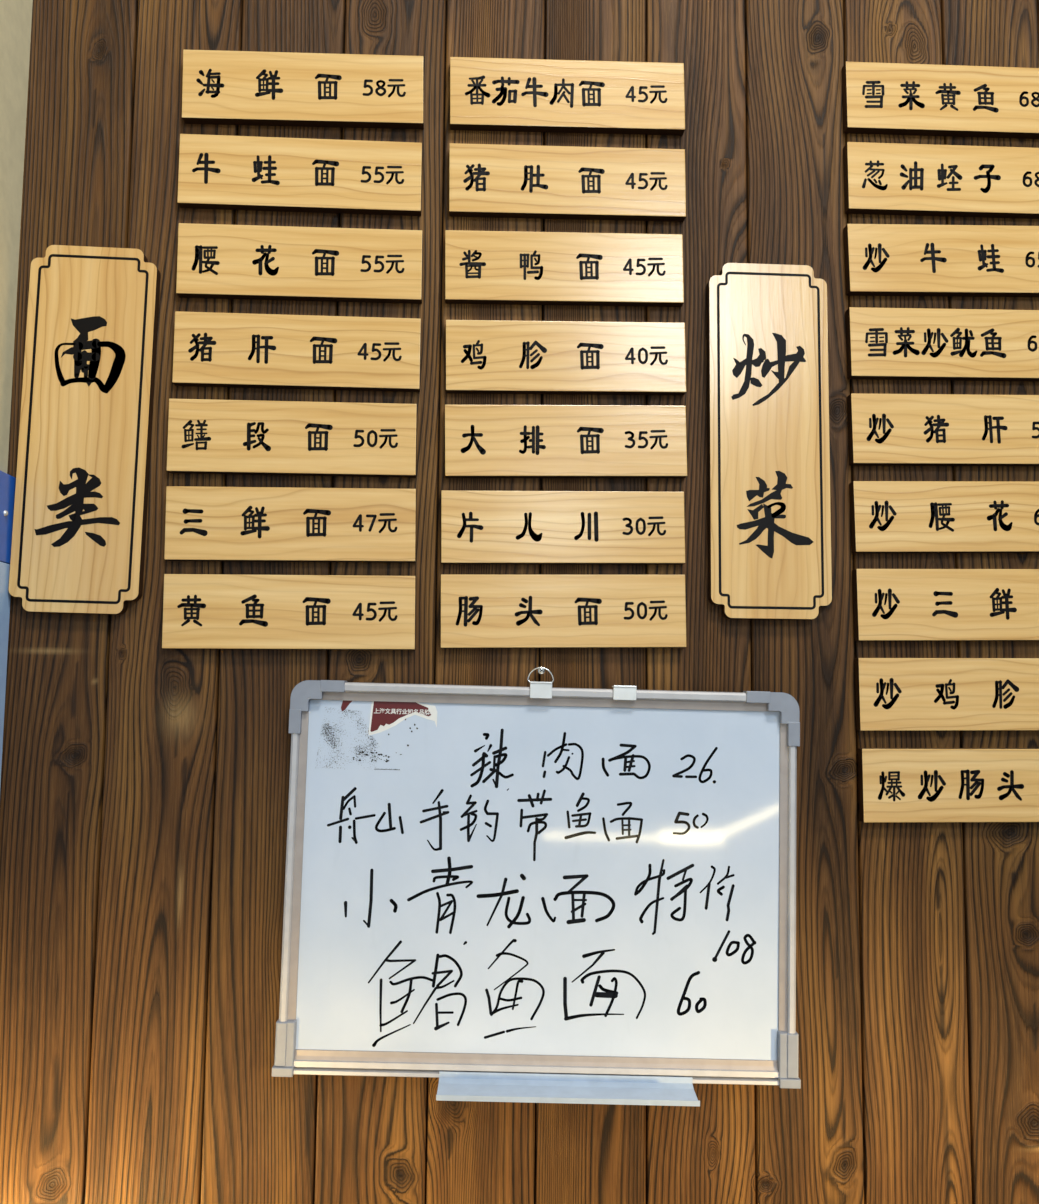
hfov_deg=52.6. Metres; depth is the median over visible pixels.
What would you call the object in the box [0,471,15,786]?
notice board
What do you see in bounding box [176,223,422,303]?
plaque
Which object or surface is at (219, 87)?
plaque
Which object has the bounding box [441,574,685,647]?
plaque
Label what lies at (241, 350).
plaque
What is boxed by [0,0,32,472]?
wall
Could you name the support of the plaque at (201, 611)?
attached to the wall at (144, 789)
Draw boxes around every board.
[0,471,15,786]
[9,245,160,614]
[706,263,831,619]
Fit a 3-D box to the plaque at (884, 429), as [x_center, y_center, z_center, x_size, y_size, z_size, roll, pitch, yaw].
[0.556,-0.214,1.308,0.297,0.098,0.015,0,-5,-3]
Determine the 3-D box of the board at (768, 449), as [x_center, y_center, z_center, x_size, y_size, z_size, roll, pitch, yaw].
[0.306,-0.199,1.292,0.148,0.441,0.016,1,-5,-3]
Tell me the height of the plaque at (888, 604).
0.088 m
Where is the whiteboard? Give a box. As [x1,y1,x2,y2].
[272,667,800,1105]
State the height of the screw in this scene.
0.009 m
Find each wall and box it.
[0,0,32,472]
[0,0,1038,1203]
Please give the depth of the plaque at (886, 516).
1.29 m
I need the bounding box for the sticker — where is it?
[341,700,430,731]
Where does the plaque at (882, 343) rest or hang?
attached to the wall at (144, 789)
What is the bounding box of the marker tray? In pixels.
[436,1071,699,1105]
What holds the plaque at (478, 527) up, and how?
attached to the wall at (144, 789)
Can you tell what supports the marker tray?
on the whiteboard
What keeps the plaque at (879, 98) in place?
attached to the wall at (144, 789)
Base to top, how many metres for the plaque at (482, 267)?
0.097 m
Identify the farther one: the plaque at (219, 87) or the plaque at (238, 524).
the plaque at (219, 87)
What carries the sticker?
on the whiteboard
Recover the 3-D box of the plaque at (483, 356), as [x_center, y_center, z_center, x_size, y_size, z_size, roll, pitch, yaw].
[0.057,-0.299,1.288,0.297,0.098,0.015,0,-5,-3]
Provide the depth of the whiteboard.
1.21 m
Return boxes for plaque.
[162,574,415,649]
[164,486,416,562]
[167,399,416,477]
[172,311,420,391]
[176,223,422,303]
[177,134,422,215]
[182,50,423,128]
[441,490,684,564]
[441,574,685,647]
[445,230,683,306]
[445,405,686,477]
[446,320,685,394]
[449,143,685,221]
[450,57,684,134]
[842,62,1038,138]
[843,142,1038,218]
[843,224,1038,296]
[845,307,1038,380]
[847,393,1038,465]
[849,481,1038,552]
[852,569,1038,640]
[854,658,1038,730]
[858,748,1038,822]
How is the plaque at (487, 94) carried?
attached to the wall at (144, 789)
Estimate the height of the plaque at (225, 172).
0.088 m
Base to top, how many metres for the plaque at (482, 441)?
0.100 m
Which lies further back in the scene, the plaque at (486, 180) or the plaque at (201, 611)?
the plaque at (486, 180)
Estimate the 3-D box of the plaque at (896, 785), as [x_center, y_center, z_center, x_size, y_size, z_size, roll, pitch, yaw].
[0.557,0.221,1.270,0.295,0.091,0.015,0,-5,-3]
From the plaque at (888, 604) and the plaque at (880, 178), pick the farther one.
the plaque at (880, 178)
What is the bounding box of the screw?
[538,666,544,673]
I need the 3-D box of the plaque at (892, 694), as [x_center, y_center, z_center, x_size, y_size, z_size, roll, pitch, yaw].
[0.556,0.112,1.279,0.296,0.094,0.015,0,-5,-3]
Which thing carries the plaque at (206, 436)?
attached to the wall at (144, 789)
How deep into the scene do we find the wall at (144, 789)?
1.25 m
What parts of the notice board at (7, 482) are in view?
panel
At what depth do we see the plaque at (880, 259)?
1.32 m
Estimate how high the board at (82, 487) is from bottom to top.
0.444 m

